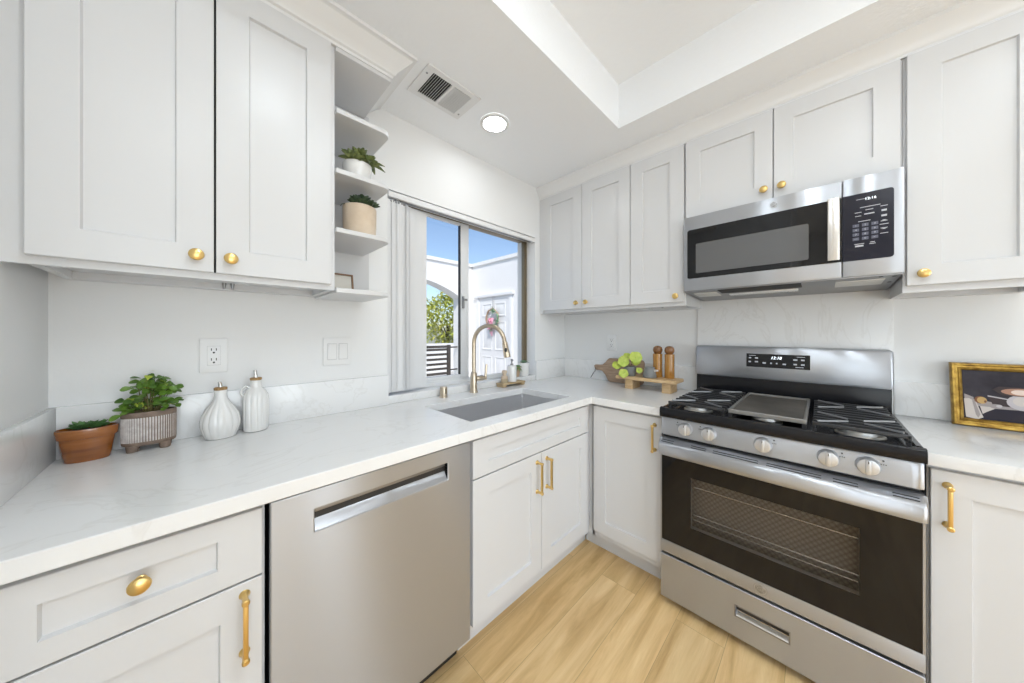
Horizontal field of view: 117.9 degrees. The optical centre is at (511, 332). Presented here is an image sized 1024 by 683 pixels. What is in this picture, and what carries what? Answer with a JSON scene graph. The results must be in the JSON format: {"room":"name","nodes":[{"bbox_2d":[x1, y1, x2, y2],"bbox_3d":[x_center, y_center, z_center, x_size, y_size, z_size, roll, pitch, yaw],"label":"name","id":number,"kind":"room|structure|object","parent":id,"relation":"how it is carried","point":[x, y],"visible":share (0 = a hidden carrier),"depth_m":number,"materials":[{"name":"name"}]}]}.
{"room":"kitchen","nodes":[
{"label":"kitchen","id":0,"kind":"room"},
{"bbox_2d":[0,261,47,430],"bbox_3d":[-0.897,-0.142,0.363,0.120,2.850,1.382,0,0,-45],"label":"wall","id":1,"kind":"structure","parent":0,"point":[23,287],"depth_m":0.77,"materials":[{"name":"white paint"}]},
{"bbox_2d":[0,407,56,506],"bbox_3d":[-1.109,0.293,0.670,0.015,0.152,0.648,0,0,-45],"label":"backsplash","id":2,"kind":"structure","parent":1,"relation":"attached to","point":[28,446],"depth_m":0.74,"materials":[{"name":"stone"}]},
{"bbox_2d":[48,108,564,407],"bbox_3d":[-0.499,-0.142,1.873,2.819,2.850,0.190,0,0,-45],"label":"wall","id":3,"kind":"structure","parent":0,"point":[102,335],"depth_m":1.27,"materials":[{"name":"white paint"}]},
{"bbox_2d":[0,0,334,296],"bbox_3d":[-0.982,-0.607,1.000,0.660,0.900,0.359,0,0,-45],"label":"upper cabinet","id":4,"kind":"object","parent":3,"relation":"attached to","point":[164,143],"visible":1,"depth_m":0.85,"materials":[{"name":"white wood"}]},
{"bbox_2d":[261,0,417,112],"bbox_3d":[-0.867,-1.100,1.089,0.948,0.084,0.396,0,0,-45],"label":"trim","id":5,"kind":"structure","parent":4,"relation":"attached to","point":[327,19],"depth_m":1.14,"materials":[{"name":"white wood"}]},
{"bbox_2d":[199,339,227,372],"bbox_3d":[-1.097,0.083,1.135,0.076,0.124,0.008,0,0,-45],"label":"power outlet","id":6,"kind":"object","parent":3,"relation":"attached to","point":[213,353],"visible":1,"depth_m":1.13,"materials":[{"name":"white plastic"}]},
{"bbox_2d":[207,346,220,365],"bbox_3d":[-1.095,0.083,1.133,0.001,0.070,0.036,0,0,45],"label":"receptacle","id":7,"kind":"object","parent":6,"relation":"attached to","point":[213,352],"depth_m":1.13,"materials":[{"name":"white plastic"}]},
{"bbox_2d":[56,375,388,459],"bbox_3d":[-0.983,0.293,1.244,0.975,0.152,0.015,0,0,-45],"label":"backsplash","id":8,"kind":"structure","parent":3,"relation":"attached to","point":[291,402],"depth_m":1.28,"materials":[{"name":"stone"}]},
{"bbox_2d":[323,338,350,365],"bbox_3d":[-0.805,0.085,1.424,0.118,0.124,0.011,0,0,-45],"label":"light switch","id":9,"kind":"object","parent":3,"relation":"attached to","point":[336,351],"visible":1,"depth_m":1.42,"materials":[{"name":"white plastic"}]},
{"bbox_2d":[315,46,390,301],"bbox_3d":[-0.677,-0.603,1.327,0.231,0.908,0.330,0,0,-45],"label":"corner shelf","id":10,"kind":"object","parent":3,"relation":"attached to","point":[358,86],"visible":0.7,"depth_m":1.28,"materials":[{"name":"white wood"}]},
{"bbox_2d":[335,273,353,288],"bbox_3d":[-0.729,-0.210,1.310,0.102,0.086,0.026,0,0,-45],"label":"photo frame","id":11,"kind":"object","parent":10,"relation":"on","point":[341,280],"visible":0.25,"depth_m":1.32,"materials":[{"name":"brown wood"}]},
{"bbox_2d":[340,194,379,234],"bbox_3d":[-0.636,-0.477,1.279,0.151,0.175,0.144,0,0,-45],"label":"succulent pot","id":12,"kind":"object","parent":10,"relation":"on","point":[359,214],"visible":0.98,"depth_m":1.24,"materials":[{"name":"beige ceramic"}]},
{"bbox_2d":[338,146,384,178],"bbox_3d":[-0.613,-0.675,1.261,0.177,0.135,0.150,0,0,-45],"label":"succulent pot","id":13,"kind":"object","parent":10,"relation":"on","point":[356,161],"visible":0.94,"depth_m":1.22,"materials":[{"name":"white ceramic"}]},
{"bbox_2d":[342,159,371,178],"bbox_3d":[-0.635,-0.646,1.267,0.110,0.078,0.110,0,0,-45],"label":"bowl","id":14,"kind":"object","parent":13,"relation":"on","point":[362,167],"depth_m":1.23,"materials":[{"name":"white ceramic"}]},
{"bbox_2d":[389,205,534,403],"bbox_3d":[-0.294,-0.189,2.068,1.165,1.116,0.176,0,0,-45],"label":"window","id":15,"kind":"structure","parent":3,"relation":"in","point":[460,382],"depth_m":2.03,"materials":[{"name":"plastic"}]},
{"bbox_2d":[387,190,534,392],"bbox_3d":[-0.249,-0.215,2.021,1.160,1.052,0.055,0,0,-45],"label":"vertical blind","id":16,"kind":"object","parent":15,"relation":"attached to","point":[406,226],"visible":0.99,"depth_m":1.69,"materials":[{"name":"white"}]},
{"bbox_2d":[516,365,521,376],"bbox_3d":[0.043,0.284,2.318,0.069,0.086,0.077,0,0,-12],"label":"herb pot","id":17,"kind":"object","parent":15,"relation":"on","point":[517,366],"visible":0.85,"depth_m":2.31,"materials":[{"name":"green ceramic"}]},
{"bbox_2d":[518,360,528,375],"bbox_3d":[0.090,0.267,2.378,0.090,0.120,0.090,0,0,-45],"label":"herb pot","id":18,"kind":"object","parent":15,"relation":"on","point":[525,364],"visible":0.98,"depth_m":2.34,"materials":[{"name":"white ceramic"}]},
{"bbox_2d":[535,358,564,379],"bbox_3d":[0.320,0.293,2.547,0.378,0.152,0.015,0,0,-45],"label":"backsplash","id":19,"kind":"structure","parent":3,"relation":"attached to","point":[550,368],"depth_m":2.52,"materials":[{"name":"stone"}]},
{"bbox_2d":[424,535,815,682],"bbox_3d":[0.424,1.333,-0.649,5.081,0.100,5.082,0,0,-45],"label":"floor","id":20,"kind":"structure","parent":0,"point":[596,616],"depth_m":1.29,"materials":[{"name":"brown wood"}]},
{"bbox_2d":[0,504,264,682],"bbox_3d":[-0.956,0.846,0.810,0.421,0.874,0.663,0,0,-45],"label":"base cabinet","id":21,"kind":"object","parent":20,"relation":"on","point":[187,605],"visible":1,"depth_m":0.63,"materials":[{"name":"white wood"}]},
{"bbox_2d":[265,441,469,682],"bbox_3d":[-0.581,0.847,1.171,0.606,0.873,0.587,0,0,-45],"label":"dishwasher","id":22,"kind":"object","parent":20,"relation":"on","point":[367,575],"visible":0.86,"depth_m":0.92,"materials":[{"name":"silver metal"}]},
{"bbox_2d":[457,404,588,649],"bbox_3d":[-0.032,0.846,1.734,0.954,0.874,0.663,0,0,-45],"label":"base cabinet","id":23,"kind":"object","parent":20,"relation":"on","point":[529,482],"visible":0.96,"depth_m":1.42,"materials":[{"name":"white wood"}]},
{"bbox_2d":[0,376,692,585],"bbox_3d":[-0.076,0.389,1.428,2.549,0.039,1.037,0,0,-45],"label":"countertop","id":24,"kind":"structure","parent":23,"relation":"on","point":[67,514],"depth_m":0.84,"materials":[{"name":"stone"}]},
{"bbox_2d":[53,419,118,463],"bbox_3d":[-1.238,0.312,0.900,0.115,0.112,0.072,0,0,-45],"label":"planter","id":25,"kind":"object","parent":24,"relation":"on","point":[83,441],"visible":1,"depth_m":0.88,"materials":[{"name":"ceramic"}]},
{"bbox_2d":[108,370,183,453],"bbox_3d":[-1.157,0.243,0.983,0.154,0.250,0.091,0,0,-45],"label":"planter","id":26,"kind":"object","parent":24,"relation":"on","point":[149,425],"visible":1,"depth_m":0.97,"materials":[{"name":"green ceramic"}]},
{"bbox_2d":[199,381,240,439],"bbox_3d":[-1.032,0.270,1.093,0.108,0.198,0.100,0,0,-45],"label":"oil bottle","id":27,"kind":"object","parent":24,"relation":"on","point":[221,419],"visible":1,"depth_m":1.07,"materials":[{"name":"white ceramic"}]},
{"bbox_2d":[239,370,268,432],"bbox_3d":[-0.973,0.254,1.172,0.077,0.229,0.074,0,0,-9],"label":"oil bottle","id":28,"kind":"object","parent":24,"relation":"on","point":[255,402],"visible":1,"depth_m":1.15,"materials":[{"name":"white ceramic"}]},
{"bbox_2d":[439,386,447,397],"bbox_3d":[-0.394,0.338,1.777,0.049,0.061,0.049,0,0,-45],"label":"air gap","id":29,"kind":"object","parent":24,"relation":"on","point":[443,389],"visible":1,"depth_m":1.76,"materials":[{"name":"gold metal"}]},
{"bbox_2d":[469,324,510,392],"bbox_3d":[-0.125,0.155,1.890,0.284,0.426,0.100,0,0,26],"label":"faucet","id":30,"kind":"object","parent":24,"relation":"on","point":[474,378],"visible":1,"depth_m":1.90,"materials":[{"name":"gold metal"}]},
{"bbox_2d":[440,394,554,421],"bbox_3d":[-0.051,0.502,1.678,0.770,0.186,0.429,0,0,-45],"label":"sink","id":31,"kind":"object","parent":24,"relation":"in","point":[481,410],"visible":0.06,"depth_m":1.90,"materials":[{"name":"silver metal"}]},
{"bbox_2d":[496,380,524,387],"bbox_3d":[-0.007,0.355,2.171,0.220,0.026,0.073,0,0,-45],"label":"soap tray","id":32,"kind":"object","parent":24,"relation":"on","point":[503,385],"visible":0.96,"depth_m":2.12,"materials":[{"name":"brown wood"}]},
{"bbox_2d":[501,370,507,382],"bbox_3d":[-0.052,0.298,2.119,0.048,0.088,0.048,0,0,-45],"label":"dish brush","id":33,"kind":"object","parent":32,"relation":"on","point":[504,378],"visible":1,"depth_m":2.10,"materials":[{"name":"beige"}]},
{"bbox_2d":[507,359,516,381],"bbox_3d":[-0.001,0.262,2.176,0.068,0.158,0.068,0,0,-45],"label":"soap dispenser","id":34,"kind":"object","parent":32,"relation":"on","point":[511,369],"visible":0.95,"depth_m":2.15,"materials":[{"name":"white ceramic"}]},
{"bbox_2d":[590,358,644,384],"bbox_3d":[0.778,0.279,2.303,0.412,0.179,0.039,0,0,44],"label":"cutting board","id":35,"kind":"object","parent":24,"relation":"on","point":[607,368],"visible":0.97,"depth_m":2.31,"materials":[{"name":"brown wood"}]},
{"bbox_2d":[616,374,683,393],"bbox_3d":[0.891,0.328,2.016,0.166,0.082,0.379,0,0,-45],"label":"stand","id":36,"kind":"object","parent":24,"relation":"on","point":[669,386],"visible":0.8,"depth_m":1.94,"materials":[{"name":"brown wood"}]},
{"bbox_2d":[612,352,642,377],"bbox_3d":[0.772,0.210,2.080,0.185,0.171,0.124,0,0,12],"label":"potted plant","id":37,"kind":"object","parent":36,"relation":"on","point":[635,357],"visible":1,"depth_m":2.05,"materials":[{"name":"green plant"}]},
{"bbox_2d":[616,374,683,384],"bbox_3d":[0.891,0.297,2.016,0.166,0.020,0.379,0,0,-45],"label":"shelf","id":38,"kind":"object","parent":36,"relation":"attached to","point":[631,379],"depth_m":1.95,"materials":[{"name":"brown wood"}]},
{"bbox_2d":[643,367,657,377],"bbox_3d":[0.886,0.254,1.981,0.085,0.066,0.082,0,0,11],"label":"jug","id":39,"kind":"object","parent":36,"relation":"on","point":[649,372],"visible":1,"depth_m":1.95,"materials":[{"name":"grey ceramic"}]},
{"bbox_2d":[653,346,662,376],"bbox_3d":[0.952,0.184,2.015,0.058,0.204,0.058,0,0,-45],"label":"pepper mill","id":40,"kind":"object","parent":36,"relation":"on","point":[657,356],"visible":0.94,"depth_m":1.99,"materials":[{"name":"brown wood"}]},
{"bbox_2d":[664,346,674,378],"bbox_3d":[0.999,0.184,1.957,0.058,0.204,0.058,0,0,-45],"label":"pepper mill","id":41,"kind":"object","parent":36,"relation":"on","point":[669,373],"visible":1,"depth_m":1.94,"materials":[{"name":"brown wood"}]},
{"bbox_2d":[586,404,663,578],"bbox_3d":[0.784,0.846,1.900,0.662,0.874,0.481,0,0,-45],"label":"base cabinet","id":42,"kind":"object","parent":20,"relation":"on","point":[624,456],"visible":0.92,"depth_m":1.67,"materials":[{"name":"white wood"}]},
{"bbox_2d":[658,345,928,682],"bbox_3d":[1.203,0.679,1.426,0.708,1.208,0.772,0,0,-45],"label":"gas range","id":43,"kind":"object","parent":20,"relation":"on","point":[807,547],"depth_m":1.18,"materials":[{"name":"silver metal"}]},
{"bbox_2d":[728,392,809,428],"bbox_3d":[1.200,0.347,1.424,0.526,0.044,0.245,0,0,-45],"label":"griddle","id":44,"kind":"object","parent":43,"relation":"on","point":[774,407],"visible":0.96,"depth_m":1.36,"materials":[{"name":"grey metal"}]},
{"bbox_2d":[661,435,925,673],"bbox_3d":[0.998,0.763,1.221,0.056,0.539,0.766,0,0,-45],"label":"oven","id":45,"kind":"object","parent":43,"relation":"in","point":[886,619],"depth_m":1.09,"materials":[{"name":"silver metal"}]},
{"bbox_2d":[660,404,927,463],"bbox_3d":[1.192,0.374,1.414,0.605,0.044,0.772,0,0,-45],"label":"cooktop","id":46,"kind":"object","parent":43,"relation":"in","point":[868,446],"depth_m":1.14,"materials":[{"name":"black metal"}]},
{"bbox_2d":[921,464,1023,682],"bbox_3d":[1.674,0.846,1.010,0.662,0.874,0.462,0,0,-45],"label":"base cabinet","id":47,"kind":"object","parent":20,"relation":"on","point":[975,527],"visible":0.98,"depth_m":0.91,"materials":[{"name":"white wood"}]},
{"bbox_2d":[894,414,1023,481],"bbox_3d":[1.767,0.389,0.930,0.648,0.039,0.716,0,0,-45],"label":"countertop","id":48,"kind":"structure","parent":47,"relation":"on","point":[998,453],"depth_m":1.00,"materials":[{"name":"stone"}]},
{"bbox_2d":[948,362,1023,431],"bbox_3d":[1.934,0.245,1.142,0.064,0.247,0.361,0,0,-45],"label":"framed picture","id":49,"kind":"object","parent":48,"relation":"on","point":[986,395],"visible":1,"depth_m":1.21,"materials":[{"name":"paint"}]},
{"bbox_2d":[333,0,964,187],"bbox_3d":[0.424,-1.325,-0.649,5.081,0.364,5.082,0,0,-45],"label":"ceiling","id":50,"kind":"structure","parent":0,"point":[578,84],"depth_m":1.38,"materials":[{"name":"white paint"}]},
{"bbox_2d":[407,63,480,119],"bbox_3d":[-0.321,-1.137,1.473,0.285,0.011,0.200,0,0,-45],"label":"ceiling vent","id":51,"kind":"object","parent":50,"relation":"in","point":[432,85],"visible":1,"depth_m":1.46,"materials":[{"name":"white metal"}]},
{"bbox_2d":[480,113,508,133],"bbox_3d":[-0.095,-1.139,1.681,0.160,0.008,0.160,0,0,-45],"label":"recessed light","id":52,"kind":"object","parent":50,"relation":"in","point":[495,123],"visible":1,"depth_m":1.67,"materials":[{"name":"white plastic"}]},
{"bbox_2d":[565,292,1023,413],"bbox_3d":[2.203,-0.142,1.058,0.150,2.850,4.782,0,0,-45],"label":"wall","id":53,"kind":"structure","parent":0,"point":[930,333],"depth_m":1.36,"materials":[{"name":"white paint"}]},
{"bbox_2d":[540,165,646,314],"bbox_3d":[0.588,-0.604,2.301,0.375,0.899,0.738,0,0,-45],"label":"upper cabinet","id":54,"kind":"object","parent":53,"relation":"attached to","point":[585,227],"visible":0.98,"depth_m":2.15,"materials":[{"name":"white wood"}]},
{"bbox_2d":[536,0,1023,199],"bbox_3d":[1.113,-1.098,1.559,0.076,0.088,2.531,0,0,-45],"label":"trim","id":55,"kind":"structure","parent":54,"relation":"attached to","point":[966,16],"depth_m":1.33,"materials":[{"name":"white wood"}]},
{"bbox_2d":[607,335,615,350],"bbox_3d":[0.769,0.076,2.380,0.008,0.124,0.076,0,0,-45],"label":"power outlet","id":56,"kind":"object","parent":53,"relation":"attached to","point":[611,339],"visible":1,"depth_m":2.38,"materials":[{"name":"white plastic"}]},
{"bbox_2d":[609,338,613,346],"bbox_3d":[0.767,0.076,2.378,0.003,0.070,0.036,0,0,-45],"label":"receptacle","id":57,"kind":"object","parent":56,"relation":"attached to","point":[611,340],"depth_m":2.38,"materials":[{"name":"grey plastic"}]},
{"bbox_2d":[565,358,696,390],"bbox_3d":[0.817,0.293,2.327,0.015,0.152,1.029,0,0,-45],"label":"backsplash","id":58,"kind":"structure","parent":53,"relation":"attached to","point":[584,368],"depth_m":2.44,"materials":[{"name":"stone"}]},
{"bbox_2d":[630,144,700,310],"bbox_3d":[0.959,-0.604,1.929,0.375,0.899,0.312,0,0,-45],"label":"upper cabinet","id":59,"kind":"object","parent":53,"relation":"attached to","point":[657,182],"visible":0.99,"depth_m":1.82,"materials":[{"name":"white wood"}]},
{"bbox_2d":[686,59,901,217],"bbox_3d":[1.336,-0.837,1.553,0.375,0.433,0.752,0,0,-45],"label":"upper cabinet","id":60,"kind":"object","parent":53,"relation":"attached to","point":[851,128],"visible":0.91,"depth_m":1.38,"materials":[{"name":"white wood"}]},
{"bbox_2d":[684,167,904,300],"bbox_3d":[1.311,-0.407,1.523,0.421,0.418,0.741,0,0,-45],"label":"microwave","id":61,"kind":"object","parent":60,"relation":"attached to","point":[847,235],"visible":1,"depth_m":1.34,"materials":[{"name":"grey metal"}]},
{"bbox_2d":[698,287,892,413],"bbox_3d":[1.460,0.083,1.684,0.014,0.600,0.786,0,0,-45],"label":"backsplash","id":62,"kind":"structure","parent":53,"relation":"attached to","point":[861,319],"depth_m":1.61,"materials":[{"name":"stone"}]},
{"bbox_2d":[894,381,950,420],"bbox_3d":[1.992,0.293,1.153,0.015,0.152,0.714,0,0,-45],"label":"backsplash","id":63,"kind":"structure","parent":53,"relation":"attached to","point":[916,399],"depth_m":1.34,"materials":[{"name":"stone"}]},
{"bbox_2d":[890,10,1023,298],"bbox_3d":[1.716,-0.604,1.173,0.375,0.899,0.322,0,0,-45],"label":"upper cabinet","id":64,"kind":"object","parent":53,"relation":"attached to","point":[963,95],"visible":1,"depth_m":1.08,"materials":[{"name":"white wood"}]},
{"label":"outside","id":65,"kind":"structure","parent":0,"visible":0},
{"bbox_2d":[427,371,452,376],"bbox_3d":[-3.985,1.353,8.582,12.500,0.100,14.228,0,0,-45],"label":"ground","id":66,"kind":"structure","parent":65,"point":[444,371],"depth_m":9.69,"materials":[{"name":"concrete"}]},
{"bbox_2d":[427,300,435,342],"bbox_3d":[-3.817,-0.202,10.790,2.247,3.017,2.176,0,0,-20],"label":"tree","id":67,"kind":"object","parent":66,"relation":"on","point":[429,304],"visible":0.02,"depth_m":10.99,"materials":[{"name":"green plant"}]},
{"bbox_2d":[427,343,452,372],"bbox_3d":[-3.465,0.828,9.405,10.400,0.950,0.200,0,0,-45],"label":"wall","id":68,"kind":"structure","parent":66,"relation":"on","point":[434,344],"depth_m":10.28,"materials":[{"name":"white paint"}]},
{"bbox_2d":[427,291,452,342],"bbox_3d":[-2.743,-0.265,13.327,2.537,3.143,2.514,0,0,6],"label":"tree","id":69,"kind":"object","parent":66,"relation":"on","point":[449,330],"visible":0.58,"depth_m":12.98,"materials":[{"name":"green plant"}]},
{"bbox_2d":[427,255,471,376],"bbox_3d":[-3.649,-0.142,4.639,7.400,2.890,0.390,0,0,-45],"label":"wall","id":70,"kind":"structure","parent":66,"relation":"on","point":[442,274],"depth_m":6.79,"materials":[{"name":"white paint"}]},
{"bbox_2d":[427,345,457,375],"bbox_3d":[-2.152,0.748,6.139,2.558,0.970,0.055,0,0,-45],"label":"gate","id":71,"kind":"object","parent":70,"relation":"attached to","point":[447,348],"visible":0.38,"depth_m":6.73,"materials":[{"name":"grey metal"}]},
{"bbox_2d":[472,252,517,364],"bbox_3d":[0.387,-0.142,6.012,0.320,2.890,4.155,0,0,-45],"label":"wall","id":72,"kind":"structure","parent":66,"relation":"on","point":[499,274],"depth_m":6.49,"materials":[{"name":"white paint"}]},
{"bbox_2d":[474,290,513,375],"bbox_3d":[-0.407,0.228,6.587,0.060,2.150,1.230,0,0,-45],"label":"door","id":73,"kind":"structure","parent":72,"relation":"in","point":[489,349],"depth_m":6.58,"materials":[{"name":"white wood"}]},
{"bbox_2d":[485,297,498,335],"bbox_3d":[-0.435,-0.356,6.518,0.138,0.838,0.489,0,0,-45],"label":"wreath","id":74,"kind":"object","parent":73,"relation":"hanging from","point":[490,320],"visible":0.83,"depth_m":6.52,"materials":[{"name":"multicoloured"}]},
{"bbox_2d":[489,307,498,330],"bbox_3d":[-0.414,-0.293,6.479,0.099,0.538,0.405,0,0,-45],"label":"greenery","id":75,"kind":"object","parent":74,"relation":"on","point":[492,309],"depth_m":6.48,"materials":[{"name":"multicoloured plant"}]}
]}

